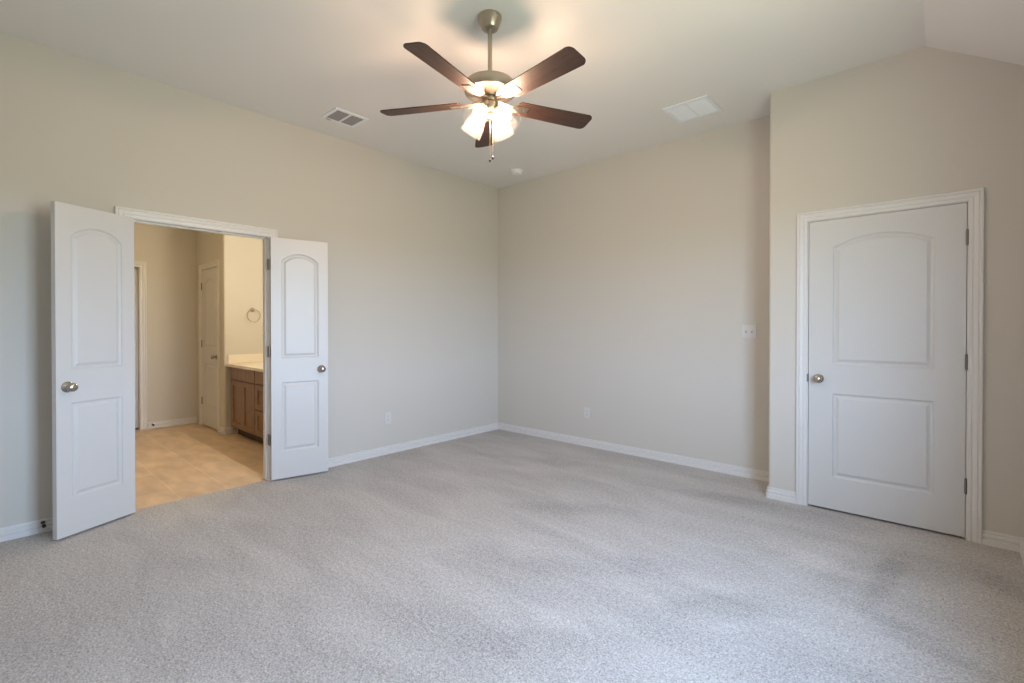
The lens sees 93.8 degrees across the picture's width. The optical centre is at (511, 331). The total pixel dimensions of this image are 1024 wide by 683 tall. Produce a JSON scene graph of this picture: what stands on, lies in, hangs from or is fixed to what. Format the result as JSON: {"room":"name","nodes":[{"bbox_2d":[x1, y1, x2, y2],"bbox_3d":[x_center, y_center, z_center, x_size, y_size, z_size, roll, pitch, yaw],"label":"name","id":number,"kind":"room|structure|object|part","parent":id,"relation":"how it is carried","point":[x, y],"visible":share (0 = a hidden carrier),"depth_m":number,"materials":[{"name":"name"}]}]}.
{"room":"empty bedroom","nodes":[
{"label":"empty bedroom","id":0,"kind":"room"},
{"bbox_2d":[134,223,196,429],"bbox_3d":[-5.133,-0.114,5.524,0.120,2.810,2.745,0,1,42],"label":"wall","id":1,"kind":"structure","parent":0,"point":[169,254],"depth_m":6.21,"materials":[{"name":"grey paint"}]},
{"bbox_2d":[134,268,138,427],"bbox_3d":[-4.990,0.213,5.734,0.161,2.006,0.813,0,1,42],"label":"door","id":2,"kind":"structure","parent":1,"relation":"in","point":[135,269],"depth_m":6.01,"materials":[{"name":"grey paint"}]},
{"bbox_2d":[134,261,146,429],"bbox_3d":[-4.959,0.195,5.705,0.139,2.130,0.959,0,1,42],"label":"door frame","id":3,"kind":"structure","parent":1,"relation":"attached to","point":[142,270],"depth_m":6.00,"materials":[{"name":"white paint"}]},
{"bbox_2d":[148,417,196,428],"bbox_3d":[-4.411,1.187,6.234,0.016,0.083,0.537,0,1,42],"label":"baseboard","id":4,"kind":"structure","parent":1,"relation":"attached to","point":[165,423],"depth_m":6.22,"materials":[{"name":"white paint"}]},
{"bbox_2d":[196,231,262,434],"bbox_3d":[-3.604,-0.119,6.334,1.090,2.810,0.705,0,1,42],"label":"wall","id":5,"kind":"structure","parent":0,"point":[241,258],"depth_m":5.86,"materials":[{"name":"grey paint"}]},
{"bbox_2d":[201,267,217,429],"bbox_3d":[-3.815,0.211,6.077,0.628,2.006,0.161,0,1,42],"label":"door","id":6,"kind":"structure","parent":5,"relation":"in","point":[209,276],"depth_m":6.07,"materials":[{"name":"grey paint"}]},
{"bbox_2d":[199,260,219,432],"bbox_3d":[-3.797,0.195,6.091,0.760,2.126,0.119,0,1,42],"label":"door frame","id":7,"kind":"structure","parent":5,"relation":"attached to","point":[213,264],"depth_m":6.03,"materials":[{"name":"white paint"}]},
{"bbox_2d":[219,426,237,434],"bbox_3d":[-3.433,1.190,5.802,0.146,0.083,0.161,0,1,42],"label":"baseboard","id":8,"kind":"structure","parent":5,"relation":"attached to","point":[228,430],"depth_m":5.75,"materials":[{"name":"white paint"}]},
{"bbox_2d":[247,308,260,321],"bbox_3d":[-3.201,-0.205,5.923,0.058,0.179,0.162,0,1,42],"label":"towel ring","id":9,"kind":"object","parent":5,"relation":"attached to","point":[251,309],"visible":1,"depth_m":5.92,"materials":[{"name":"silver metal"}]},
{"bbox_2d":[0,33,497,527],"bbox_3d":[-1.888,-0.241,4.218,0.120,3.084,5.226,0,1,42],"label":"wall","id":10,"kind":"structure","parent":0,"point":[413,247],"depth_m":3.95,"materials":[{"name":"grey paint"}]},
{"bbox_2d":[51,201,134,539],"bbox_3d":[-2.649,0.232,3.057,0.161,2.006,0.463,0,0,16],"label":"door","id":11,"kind":"structure","parent":10,"relation":"in","point":[93,333],"depth_m":3.01,"materials":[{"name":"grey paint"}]},
{"bbox_3d":[-2.650,0.335,2.876,0.063,0.065,0.065,0,0,16],"label":"knob","id":12,"kind":"part","parent":11,"relation":"part of","materials":[{"name":"silver metal"}]},
{"bbox_2d":[114,206,277,480],"bbox_3d":[-2.371,0.212,3.674,0.171,2.124,1.063,0,1,42],"label":"door frame","id":13,"kind":"structure","parent":10,"relation":"attached to","point":[140,216],"depth_m":3.95,"materials":[{"name":"white paint"}]},
{"bbox_2d":[270,237,327,479],"bbox_3d":[-1.811,0.225,4.090,0.452,2.006,0.161,0,0,-36],"label":"door","id":14,"kind":"structure","parent":10,"relation":"in","point":[298,268],"depth_m":4.07,"materials":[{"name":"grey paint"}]},
{"bbox_3d":[-1.645,0.326,4.150,0.065,0.065,0.063,0,0,-36],"label":"knob","id":15,"kind":"part","parent":14,"relation":"part of","materials":[{"name":"silver metal"}]},
{"bbox_2d":[385,412,390,423],"bbox_3d":[-1.252,0.874,4.838,0.007,0.116,0.071,0,1,42],"label":"wall outlet","id":16,"kind":"object","parent":10,"relation":"attached to","point":[387,414],"visible":1,"depth_m":4.83,"materials":[{"name":"grey plastic"}]},
{"bbox_2d":[0,423,1023,682],"bbox_3d":[-1.409,1.271,4.103,8.260,0.060,5.700,0,1,42],"label":"floor","id":17,"kind":"structure","parent":0,"point":[494,556],"depth_m":2.40,"materials":[{"name":"grey carpet"}]},
{"bbox_2d":[231,367,262,442],"bbox_3d":[-2.449,0.831,5.250,2.055,0.819,0.531,0,1,42],"label":"vanity cabinet","id":18,"kind":"object","parent":17,"relation":"on","point":[246,385],"visible":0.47,"depth_m":5.38,"materials":[{"name":"brown wood"}]},
{"bbox_3d":[-3.202,0.851,5.584,0.359,0.550,0.020,0,1,42],"label":"cabinet door","id":19,"kind":"part","parent":18,"relation":"part of","materials":[{"name":"brown wood"}]},
{"bbox_3d":[-3.067,0.496,5.460,0.723,0.137,0.020,0,1,42],"label":"drawer","id":20,"kind":"part","parent":18,"relation":"part of","materials":[{"name":"brown wood"}]},
{"bbox_2d":[226,354,262,371],"bbox_3d":[-2.460,0.353,5.237,2.079,0.136,0.566,0,1,42],"label":"countertop","id":21,"kind":"structure","parent":18,"relation":"on","point":[254,362],"depth_m":5.76,"materials":[{"name":"beige stone"}]},
{"bbox_3d":[-2.932,0.853,5.341,0.360,0.550,0.020,0,1,42],"label":"cabinet door","id":22,"kind":"part","parent":18,"relation":"part of","materials":[{"name":"brown wood"}]},
{"bbox_3d":[-2.627,0.994,5.068,0.424,0.271,0.020,0,1,42],"label":"drawer","id":23,"kind":"part","parent":18,"relation":"part of","materials":[{"name":"brown wood"}]},
{"bbox_3d":[-2.627,0.713,5.066,0.424,0.267,0.020,0,1,42],"label":"drawer","id":24,"kind":"part","parent":18,"relation":"part of","materials":[{"name":"brown wood"}]},
{"bbox_3d":[-2.627,0.499,5.064,0.424,0.137,0.020,0,1,42],"label":"drawer","id":25,"kind":"part","parent":18,"relation":"part of","materials":[{"name":"brown wood"}]},
{"bbox_2d":[0,0,1023,187],"bbox_3d":[0.028,-1.656,2.876,4.750,0.477,5.810,0,1,42],"label":"ceiling","id":26,"kind":"structure","parent":0,"point":[294,62],"depth_m":3.00,"materials":[{"name":"white paint"}]},
{"bbox_2d":[321,107,368,127],"bbox_3d":[-1.391,-1.775,3.990,0.250,0.014,0.292,0,1,42],"label":"ceiling vent","id":27,"kind":"object","parent":26,"relation":"in","point":[338,115],"visible":1,"depth_m":3.98,"materials":[{"name":"white metal"}]},
{"bbox_2d":[380,9,591,161],"bbox_3d":[-0.110,-1.359,2.667,1.238,0.827,1.257,0,1,42],"label":"ceiling fan","id":28,"kind":"object","parent":26,"relation":"hanging from","point":[490,89],"visible":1,"depth_m":2.63,"materials":[{"name":"brown wood"}]},
{"bbox_3d":[-0.524,-1.291,2.786,0.487,0.006,0.136,0,12,12],"label":"blade","id":29,"kind":"part","parent":28,"relation":"part of","materials":[{"name":"brown wood"}]},
{"bbox_3d":[-0.328,-1.288,2.348,0.136,0.006,0.487,14,7,29],"label":"blade","id":30,"kind":"part","parent":28,"relation":"part of","materials":[{"name":"brown wood"}]},
{"bbox_2d":[479,102,487,112],"bbox_3d":[-0.157,-1.244,2.653,0.052,0.064,0.052,0,-40,34],"label":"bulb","id":31,"kind":"object","parent":28,"relation":"attached to","point":[483,107],"depth_m":2.64,"materials":[{"name":"glass"}]},
{"bbox_3d":[-0.168,-1.294,3.108,0.136,0.006,0.487,-12,2,-6],"label":"blade","id":32,"kind":"part","parent":28,"relation":"part of","materials":[{"name":"brown wood"}]},
{"bbox_2d":[495,104,503,113],"bbox_3d":[-0.075,-1.244,2.670,0.052,0.064,0.052,-45,-23,25],"label":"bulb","id":33,"kind":"object","parent":28,"relation":"attached to","point":[499,109],"depth_m":2.65,"materials":[{"name":"glass"}]},
{"bbox_3d":[0.150,-1.289,2.399,0.136,0.006,0.487,16,-10,-41],"label":"blade","id":34,"kind":"part","parent":28,"relation":"part of","materials":[{"name":"brown wood"}]},
{"bbox_3d":[0.249,-1.292,2.869,0.487,0.006,0.136,0,-12,-24],"label":"blade","id":35,"kind":"part","parent":28,"relation":"part of","materials":[{"name":"brown wood"}]},
{"bbox_2d":[511,168,522,174],"bbox_3d":[0.055,-1.768,5.320,0.140,0.047,0.140,0,1,42],"label":"smoke detector","id":36,"kind":"object","parent":26,"relation":"attached to","point":[516,171],"visible":1,"depth_m":5.28,"materials":[{"name":"white plastic"}]},
{"bbox_2d":[662,95,721,122],"bbox_3d":[1.444,-1.776,3.836,0.354,0.010,0.332,0,1,42],"label":"ceiling vent","id":37,"kind":"object","parent":26,"relation":"in","point":[704,105],"visible":1,"depth_m":3.82,"materials":[{"name":"white metal"}]},
{"bbox_2d":[498,115,769,471],"bbox_3d":[1.030,-0.247,5.026,3.376,3.084,0.120,0,1,42],"label":"wall","id":38,"kind":"structure","parent":0,"point":[628,284],"depth_m":4.68,"materials":[{"name":"grey paint"}]},
{"bbox_2d":[328,422,795,503],"bbox_3d":[0.181,1.203,3.909,3.382,0.083,2.691,0,1,42],"label":"baseboard","id":39,"kind":"structure","parent":38,"relation":"attached to","point":[772,493],"depth_m":4.74,"materials":[{"name":"white paint"}]},
{"bbox_2d":[584,407,589,418],"bbox_3d":[0.804,0.876,5.151,0.071,0.116,0.007,0,1,42],"label":"wall outlet","id":40,"kind":"object","parent":38,"relation":"attached to","point":[586,410],"visible":1,"depth_m":5.15,"materials":[{"name":"grey plastic"}]},
{"bbox_2d":[742,325,755,338],"bbox_3d":[2.006,0.002,4.057,0.116,0.116,0.017,0,1,42],"label":"light switch","id":41,"kind":"object","parent":38,"relation":"attached to","point":[748,331],"visible":1,"depth_m":4.06,"materials":[{"name":"grey plastic"}]},
{"bbox_2d":[769,46,1023,537],"bbox_3d":[2.559,-0.235,3.295,1.334,3.084,0.428,0,1,42],"label":"wall","id":42,"kind":"structure","parent":0,"point":[923,121],"depth_m":3.00,"materials":[{"name":"grey paint"}]},
{"bbox_2d":[808,203,968,536],"bbox_3d":[2.431,0.231,3.150,0.822,2.006,0.161,0,1,42],"label":"door","id":43,"kind":"structure","parent":42,"relation":"in","point":[888,358],"depth_m":3.10,"materials":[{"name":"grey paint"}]},
{"bbox_3d":[2.138,0.332,3.349,0.065,0.065,0.063,0,1,42],"label":"knob","id":44,"kind":"part","parent":43,"relation":"part of","materials":[{"name":"silver metal"}]},
{"bbox_2d":[796,187,983,543],"bbox_3d":[2.449,0.216,3.177,0.960,2.123,0.139,0,1,42],"label":"door frame","id":45,"kind":"structure","parent":42,"relation":"attached to","point":[974,198],"depth_m":2.87,"materials":[{"name":"white paint"}]}
]}

